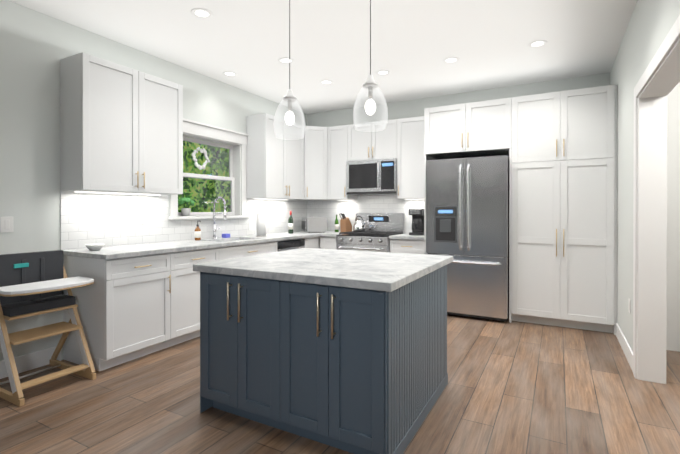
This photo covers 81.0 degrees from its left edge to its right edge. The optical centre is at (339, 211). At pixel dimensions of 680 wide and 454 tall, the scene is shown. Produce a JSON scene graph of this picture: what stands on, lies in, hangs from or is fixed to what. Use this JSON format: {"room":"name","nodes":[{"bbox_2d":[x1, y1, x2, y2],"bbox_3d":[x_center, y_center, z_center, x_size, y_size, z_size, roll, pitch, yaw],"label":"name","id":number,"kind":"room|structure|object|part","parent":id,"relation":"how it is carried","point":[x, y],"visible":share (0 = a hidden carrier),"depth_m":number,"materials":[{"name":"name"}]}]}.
{"room":"kitchen","nodes":[
{"label":"kitchen","id":0,"kind":"room"},
{"bbox_2d":[0,0,306,360],"bbox_3d":[-2.086,-0.179,3.968,0.160,2.850,6.440,0,0,29],"label":"wall","id":1,"kind":"structure","parent":0,"point":[36,47],"depth_m":3.22,"materials":[{"name":"white paint"}]},
{"bbox_2d":[0,217,12,232],"bbox_3d":[-2.516,0.099,3.007,0.008,0.120,0.080,0,0,29],"label":"switch plate","id":2,"kind":"object","parent":1,"relation":"attached to","point":[6,224],"visible":1,"depth_m":3.00,"materials":[{"name":"white plastic"}]},
{"bbox_2d":[0,346,60,378],"bbox_3d":[-2.941,1.186,2.233,0.014,0.130,2.510,0,0,29],"label":"baseboard","id":3,"kind":"structure","parent":1,"relation":"attached to","point":[30,361],"depth_m":3.14,"materials":[{"name":"white"}]},
{"bbox_2d":[60,52,182,195],"bbox_3d":[-1.963,-0.723,3.676,0.330,1.100,0.970,0,0,29],"label":"upper cabinet","id":4,"kind":"object","parent":1,"relation":"attached to","point":[121,129],"depth_m":3.44,"materials":[{"name":"white wood"}]},
{"bbox_2d":[60,189,306,250],"bbox_3d":[-1.440,0.077,4.971,0.008,0.548,3.740,0,0,29],"label":"tile backsplash","id":5,"kind":"structure","parent":1,"relation":"attached to","point":[107,220],"depth_m":3.96,"materials":[{"name":"white tile"}]},
{"bbox_2d":[249,221,254,229],"bbox_3d":[-1.198,0.195,5.398,0.007,0.115,0.120,0,0,29],"label":"outlet","id":6,"kind":"object","parent":5,"relation":"attached to","point":[251,225],"visible":1,"depth_m":5.41,"materials":[{"name":"white plastic"}]},
{"bbox_2d":[169,118,249,218],"bbox_3d":[-1.586,-0.471,4.811,0.215,1.110,1.240,0,0,29],"label":"window","id":7,"kind":"structure","parent":1,"relation":"in","point":[216,136],"depth_m":5.03,"materials":[{"name":"white wood"}]},
{"bbox_2d":[178,193,196,215],"bbox_3d":[-1.727,-0.079,4.506,0.152,0.264,0.244,0,0,29],"label":"potted plant","id":8,"kind":"object","parent":7,"relation":"on","point":[186,210],"visible":1,"depth_m":4.47,"materials":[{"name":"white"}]},
{"bbox_2d":[191,146,209,169],"bbox_3d":[-1.669,-0.655,4.768,0.038,0.322,0.280,0,0,29],"label":"wreath","id":9,"kind":"object","parent":7,"relation":"hanging from","point":[203,165],"visible":0.98,"depth_m":4.76,"materials":[{"name":"white"}]},
{"bbox_2d":[246,113,283,199],"bbox_3d":[-0.985,-0.728,5.459,0.330,1.100,0.503,0,0,29],"label":"upper cabinet","id":10,"kind":"object","parent":1,"relation":"attached to","point":[264,151],"depth_m":5.27,"materials":[{"name":"white wood"}]},
{"bbox_2d":[284,120,303,199],"bbox_3d":[-0.764,-0.729,5.805,0.384,1.100,0.546,0,0,29],"label":"upper cabinet","id":11,"kind":"object","parent":1,"relation":"attached to","point":[293,147],"depth_m":5.71,"materials":[{"name":"white wood"}]},
{"bbox_2d":[304,126,327,199],"bbox_3d":[-0.417,-0.730,6.175,0.638,1.100,0.637,0,0,29],"label":"upper cabinet","id":12,"kind":"object","parent":1,"relation":"attached to","point":[315,137],"depth_m":5.98,"materials":[{"name":"white wood"}]},
{"bbox_2d":[9,0,636,113],"bbox_3d":[0.415,-1.650,2.556,6.380,0.100,6.780,0,0,29],"label":"ceiling","id":13,"kind":"structure","parent":0,"point":[415,44],"depth_m":3.73,"materials":[{"name":"white paint"}]},
{"bbox_2d":[191,8,212,18],"bbox_3d":[-1.117,-1.599,3.215,0.170,0.002,0.170,0,0,29],"label":"recessed light","id":14,"kind":"object","parent":13,"relation":"in","point":[201,13],"visible":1,"depth_m":3.21,"materials":[{"name":"white plastic"}]},
{"bbox_2d":[223,71,237,75],"bbox_3d":[-1.282,-1.603,4.640,0.170,0.002,0.170,0,0,29],"label":"recessed light","id":15,"kind":"object","parent":13,"relation":"in","point":[227,73],"visible":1,"depth_m":4.62,"materials":[{"name":"white"}]},
{"bbox_2d":[278,58,293,63],"bbox_3d":[-0.572,-1.602,4.228,0.170,0.002,0.170,0,0,29],"label":"recessed light","id":16,"kind":"object","parent":13,"relation":"in","point":[284,60],"visible":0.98,"depth_m":4.22,"materials":[{"name":"white"}]},
{"bbox_2d":[274,0,304,138],"bbox_3d":[-0.364,-1.070,2.883,0.224,1.058,0.224,0,0,29],"label":"pendant light","id":17,"kind":"object","parent":13,"relation":"hanging from","point":[290,99],"visible":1,"depth_m":2.88,"materials":[{"name":"clear glass"}]},
{"bbox_3d":[-0.364,-0.711,2.884,0.224,0.340,0.224,0,0,29],"label":"lamp shade","id":18,"kind":"part","parent":17,"relation":"part of","materials":[{"name":"clear glass"}]},
{"bbox_3d":[-0.364,-1.240,2.883,0.120,0.718,0.120,0,0,29],"label":"cord","id":19,"kind":"part","parent":17,"relation":"part of","materials":[{"name":"black plastic"}]},
{"bbox_3d":[-0.364,-0.676,2.885,0.072,0.104,0.072,0,0,29],"label":"bulb","id":20,"kind":"part","parent":17,"relation":"part of","materials":[{"name":"white glass"}]},
{"bbox_2d":[320,80,332,83],"bbox_3d":[-0.169,-1.604,4.942,0.170,0.002,0.170,0,0,29],"label":"recessed light","id":21,"kind":"object","parent":13,"relation":"in","point":[326,82],"visible":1,"depth_m":4.95,"materials":[{"name":"white plastic"}]},
{"bbox_2d":[353,0,387,130],"bbox_3d":[0.197,-1.069,2.575,0.224,1.058,0.224,0,0,29],"label":"pendant light","id":22,"kind":"object","parent":13,"relation":"hanging from","point":[370,84],"visible":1,"depth_m":2.57,"materials":[{"name":"clear glass"}]},
{"bbox_3d":[0.197,-0.710,2.576,0.224,0.340,0.224,0,0,29],"label":"lamp shade","id":23,"kind":"part","parent":22,"relation":"part of","materials":[{"name":"clear glass"}]},
{"bbox_3d":[0.197,-1.239,2.575,0.120,0.718,0.120,0,0,29],"label":"cord","id":24,"kind":"part","parent":22,"relation":"part of","materials":[{"name":"black plastic"}]},
{"bbox_3d":[0.197,-0.675,2.577,0.072,0.104,0.072,0,0,29],"label":"bulb","id":25,"kind":"part","parent":22,"relation":"part of","materials":[{"name":"white glass"}]},
{"bbox_2d":[376,70,389,74],"bbox_3d":[0.498,-1.603,4.599,0.170,0.002,0.170,0,0,29],"label":"recessed light","id":26,"kind":"object","parent":13,"relation":"in","point":[383,72],"visible":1,"depth_m":4.59,"materials":[{"name":"white"}]},
{"bbox_2d":[443,57,458,62],"bbox_3d":[1.177,-1.601,4.215,0.170,0.002,0.170,0,0,29],"label":"recessed light","id":27,"kind":"object","parent":13,"relation":"in","point":[451,60],"visible":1,"depth_m":4.22,"materials":[{"name":"white"}]},
{"bbox_2d":[528,40,546,47],"bbox_3d":[1.886,-1.600,3.803,0.170,0.002,0.170,0,0,29],"label":"recessed light","id":28,"kind":"object","parent":13,"relation":"in","point":[537,43],"visible":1,"depth_m":3.79,"materials":[{"name":"white plastic"}]},
{"bbox_2d":[0,314,679,453],"bbox_3d":[0.415,1.300,2.565,6.380,0.100,6.780,0,0,29],"label":"floor","id":29,"kind":"structure","parent":0,"point":[514,387],"depth_m":2.54,"materials":[{"name":"brown wood"}]},
{"bbox_2d":[0,250,95,406],"bbox_3d":[-2.198,0.777,2.900,0.614,0.945,0.565,0,0,29],"label":"chair","id":30,"kind":"object","parent":29,"relation":"on","point":[35,283],"visible":1,"depth_m":2.87,"materials":[{"name":"brown wood"}]},
{"bbox_2d":[0,250,75,316],"bbox_3d":[-2.216,0.507,2.909,0.229,0.405,0.417,0,0,29],"label":"cushion","id":31,"kind":"object","parent":30,"relation":"on","point":[41,267],"depth_m":2.89,"materials":[{"name":"grey fabric"}]},
{"bbox_2d":[0,276,93,296],"bbox_3d":[-2.117,0.538,2.855,0.430,0.052,0.565,0,0,29],"label":"tray","id":32,"kind":"object","parent":30,"relation":"on","point":[37,285],"depth_m":2.79,"materials":[{"name":"white plastic"}]},
{"bbox_2d":[63,253,178,370],"bbox_3d":[-1.911,0.808,3.485,0.610,0.880,0.637,0,0,29],"label":"base cabinet","id":33,"kind":"object","parent":29,"relation":"on","point":[133,302],"depth_m":3.25,"materials":[{"name":"white wood"}]},
{"bbox_2d":[63,231,326,260],"bbox_3d":[-1.161,0.343,4.813,0.630,0.038,3.729,0,0,29],"label":"countertop","id":34,"kind":"structure","parent":33,"relation":"on","point":[107,253],"depth_m":3.82,"materials":[{"name":"white stone"}]},
{"bbox_2d":[85,244,103,250],"bbox_3d":[-2.057,0.302,3.337,0.140,0.050,0.140,0,0,29],"label":"bowl","id":35,"kind":"object","parent":34,"relation":"on","point":[93,247],"visible":1,"depth_m":3.30,"materials":[{"name":"white ceramic"}]},
{"bbox_2d":[195,220,200,239],"bbox_3d":[-1.595,0.212,4.475,0.081,0.222,0.067,0,0,29],"label":"soap bottle","id":36,"kind":"object","parent":34,"relation":"on","point":[197,233],"visible":1,"depth_m":4.45,"materials":[{"name":"brown"}]},
{"bbox_2d":[212,197,226,238],"bbox_3d":[-1.412,0.074,4.709,0.218,0.499,0.107,0,0,29],"label":"faucet","id":37,"kind":"object","parent":34,"relation":"on","point":[224,212],"depth_m":4.71,"materials":[{"name":"silver metal"}]},
{"bbox_2d":[222,233,229,237],"bbox_3d":[-1.394,0.297,4.867,0.070,0.050,0.080,0,0,29],"label":"sponge caddy","id":38,"kind":"object","parent":34,"relation":"on","point":[226,235],"visible":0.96,"depth_m":4.84,"materials":[{"name":"blue plastic"}]},
{"bbox_2d":[255,212,266,236],"bbox_3d":[-1.005,0.161,5.087,0.150,0.320,0.150,0,0,29],"label":"paper towel","id":39,"kind":"object","parent":34,"relation":"on","point":[261,225],"visible":0.98,"depth_m":5.03,"materials":[{"name":"white paper"}]},
{"bbox_2d":[288,211,292,233],"bbox_3d":[-0.711,0.157,5.747,0.077,0.325,0.077,0,0,29],"label":"wine bottle","id":40,"kind":"object","parent":34,"relation":"on","point":[290,225],"visible":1,"depth_m":5.72,"materials":[{"name":"green glass"}]},
{"bbox_2d":[301,217,326,232],"bbox_3d":[-0.419,0.201,6.119,0.337,0.235,0.440,0,0,-16],"label":"toaster oven","id":41,"kind":"object","parent":34,"relation":"on","point":[314,224],"visible":1,"depth_m":5.92,"materials":[{"name":"silver metal"}]},
{"bbox_2d":[335,215,338,231],"bbox_3d":[-0.051,0.183,6.149,0.063,0.270,0.063,0,0,29],"label":"olive oil bottle","id":42,"kind":"object","parent":34,"relation":"on","point":[336,225],"visible":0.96,"depth_m":6.12,"materials":[{"name":"green glass"}]},
{"bbox_2d":[179,249,226,342],"bbox_3d":[-1.646,0.807,3.968,0.610,0.880,0.695,0,0,29],"label":"base cabinet","id":43,"kind":"object","parent":29,"relation":"on","point":[189,280],"depth_m":3.78,"materials":[{"name":"white wood"}]},
{"bbox_2d":[227,241,278,258],"bbox_3d":[-1.287,0.805,4.623,0.610,0.880,1.029,0,0,29],"label":"base cabinet","id":44,"kind":"object","parent":29,"relation":"on","point":[233,251],"depth_m":4.50,"materials":[{"name":"white wood"}]},
{"bbox_2d":[279,237,306,251],"bbox_3d":[-0.907,0.803,5.316,0.610,0.880,0.667,0,0,29],"label":"dishwasher","id":45,"kind":"object","parent":29,"relation":"on","point":[302,243],"depth_m":5.22,"materials":[{"name":"black"}]},
{"bbox_2d":[307,237,318,248],"bbox_3d":[-0.520,0.800,6.041,0.590,0.880,0.976,0,0,29],"label":"base cabinet","id":46,"kind":"object","parent":29,"relation":"on","point":[312,242],"depth_m":5.68,"materials":[{"name":"white wood"}]},
{"bbox_2d":[193,264,447,453],"bbox_3d":[-0.052,0.810,2.662,1.246,0.880,1.207,0,0,29],"label":"kitchen island","id":47,"kind":"object","parent":29,"relation":"on","point":[345,350],"depth_m":2.14,"materials":[{"name":"blue wood"}]},
{"bbox_2d":[193,248,452,291],"bbox_3d":[-0.041,0.346,2.680,1.308,0.042,1.234,0,0,29],"label":"island countertop","id":48,"kind":"structure","parent":47,"relation":"on","point":[392,271],"depth_m":2.38,"materials":[{"name":"white stone"}]},
{"bbox_2d":[319,237,335,249],"bbox_3d":[-0.015,0.801,5.975,0.313,0.880,0.610,0,0,29],"label":"base cabinet","id":49,"kind":"object","parent":29,"relation":"on","point":[324,242],"depth_m":5.72,"materials":[{"name":"white wood"}]},
{"bbox_2d":[319,233,338,236],"bbox_3d":[-0.013,0.340,5.951,0.288,0.038,0.629,0,0,29],"label":"countertop","id":50,"kind":"structure","parent":49,"relation":"on","point":[320,234],"depth_m":5.71,"materials":[{"name":"white stone"}]},
{"bbox_2d":[339,213,351,231],"bbox_3d":[0.076,0.169,6.028,0.110,0.299,0.210,0,0,41],"label":"knife block","id":51,"kind":"object","parent":50,"relation":"on","point":[345,224],"visible":0.92,"depth_m":6.00,"materials":[{"name":"brown wood"}]},
{"bbox_2d":[336,213,403,251],"bbox_3d":[0.427,0.634,5.649,0.762,1.215,0.734,0,0,29],"label":"range","id":52,"kind":"object","parent":29,"relation":"on","point":[380,228],"visible":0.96,"depth_m":5.55,"materials":[{"name":"silver metal"}]},
{"bbox_2d":[353,216,365,231],"bbox_3d":[0.300,0.178,5.842,0.222,0.233,0.180,0,0,29],"label":"kettle","id":53,"kind":"object","parent":52,"relation":"on","point":[358,226],"visible":1,"depth_m":5.79,"materials":[{"name":"silver metal"}]},
{"bbox_2d":[390,241,423,253],"bbox_3d":[1.018,0.802,5.408,0.496,0.880,0.610,0,0,29],"label":"base cabinet","id":54,"kind":"object","parent":29,"relation":"on","point":[411,247],"depth_m":5.14,"materials":[{"name":"white wood"}]},
{"bbox_2d":[389,234,423,240],"bbox_3d":[1.009,0.341,5.390,0.496,0.038,0.629,0,0,29],"label":"countertop","id":55,"kind":"structure","parent":54,"relation":"on","point":[401,237],"depth_m":5.15,"materials":[{"name":"white stone"}]},
{"bbox_2d":[409,209,423,234],"bbox_3d":[1.067,0.143,5.452,0.191,0.355,0.246,0,0,29],"label":"coffee maker","id":56,"kind":"object","parent":55,"relation":"on","point":[417,221],"visible":0.96,"depth_m":5.37,"materials":[{"name":"black plastic"}]},
{"bbox_2d":[426,156,508,321],"bbox_3d":[1.612,0.313,4.910,0.910,1.860,0.853,0,0,29],"label":"fridge","id":57,"kind":"object","parent":29,"relation":"on","point":[467,214],"visible":0.81,"depth_m":4.55,"materials":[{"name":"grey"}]},
{"bbox_2d":[424,85,617,334],"bbox_3d":[2.071,-0.016,4.750,1.978,2.520,0.746,0,0,29],"label":"pantry","id":58,"kind":"object","parent":29,"relation":"on","point":[559,149],"visible":1,"depth_m":4.25,"materials":[{"name":"white wood"}]},
{"bbox_2d":[307,73,609,157],"bbox_3d":[1.397,-0.184,5.638,4.340,2.850,0.160,0,0,29],"label":"wall","id":59,"kind":"structure","parent":0,"point":[407,109],"depth_m":5.49,"materials":[{"name":"white paint"}]},
{"bbox_2d":[328,125,356,199],"bbox_3d":[0.007,-0.730,6.087,0.391,1.100,0.384,0,0,29],"label":"upper cabinet","id":60,"kind":"object","parent":59,"relation":"attached to","point":[337,135],"depth_m":5.96,"materials":[{"name":"white wood"}]},
{"bbox_2d":[307,195,423,233],"bbox_3d":[0.422,0.044,6.078,2.192,0.608,0.008,0,0,29],"label":"tile backsplash","id":61,"kind":"structure","parent":59,"relation":"attached to","point":[330,210],"depth_m":6.12,"materials":[{"name":"white tile"}]},
{"bbox_2d":[348,119,395,160],"bbox_3d":[0.529,-1.007,5.831,0.770,0.545,0.330,0,0,29],"label":"upper cabinet","id":62,"kind":"object","parent":59,"relation":"attached to","point":[380,144],"depth_m":5.68,"materials":[{"name":"white wood"}]},
{"bbox_2d":[346,158,396,194],"bbox_3d":[0.506,-0.489,5.790,0.766,0.485,0.409,0,0,29],"label":"microwave","id":63,"kind":"object","parent":62,"relation":"attached to","point":[372,177],"visible":0.92,"depth_m":5.63,"materials":[{"name":"silver metal"}]},
{"bbox_2d":[396,116,423,199],"bbox_3d":[1.084,-0.728,5.526,0.498,1.100,0.330,0,0,29],"label":"upper cabinet","id":64,"kind":"object","parent":59,"relation":"attached to","point":[409,131],"depth_m":5.42,"materials":[{"name":"white wood"}]},
{"bbox_2d":[610,0,679,351],"bbox_3d":[1.680,-0.172,1.810,0.160,2.850,6.280,0,0,29],"label":"wall","id":65,"kind":"structure","parent":0,"point":[650,24],"depth_m":3.34,"materials":[{"name":"white paint"}]},
{"bbox_2d":[616,323,632,370],"bbox_3d":[2.515,1.183,3.516,0.014,0.130,1.068,0,0,29],"label":"baseboard","id":66,"kind":"structure","parent":65,"relation":"attached to","point":[620,336],"depth_m":3.47,"materials":[{"name":"white wood"}]},
{"bbox_2d":[628,298,630,313],"bbox_3d":[2.394,0.781,3.292,0.008,0.115,0.080,0,0,29],"label":"electrical outlet plate","id":67,"kind":"object","parent":65,"relation":"attached to","point":[629,305],"visible":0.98,"depth_m":3.28,"materials":[{"name":"white plastic"}]},
{"bbox_2d":[633,15,679,383],"bbox_3d":[1.970,0.156,2.353,0.182,2.190,1.490,0,0,29],"label":"door frame","id":68,"kind":"structure","parent":65,"relation":"attached to","point":[658,81],"depth_m":2.91,"materials":[{"name":"white wood"}]},
{"bbox_2d":[666,82,679,351],"bbox_3d":[3.392,-0.177,3.391,1.320,2.850,0.100,0,0,29],"label":"wall","id":69,"kind":"structure","parent":0,"point":[673,233],"depth_m":3.55,"materials":[{"name":"white paint"}]},
{"label":"outside","id":70,"kind":"structure","parent":0,"visible":0},
{"bbox_2d":[178,136,230,211],"bbox_3d":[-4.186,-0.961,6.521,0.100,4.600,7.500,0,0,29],"label":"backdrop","id":71,"kind":"structure","parent":70,"point":[204,203],"depth_m":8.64,"materials":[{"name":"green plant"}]}
]}

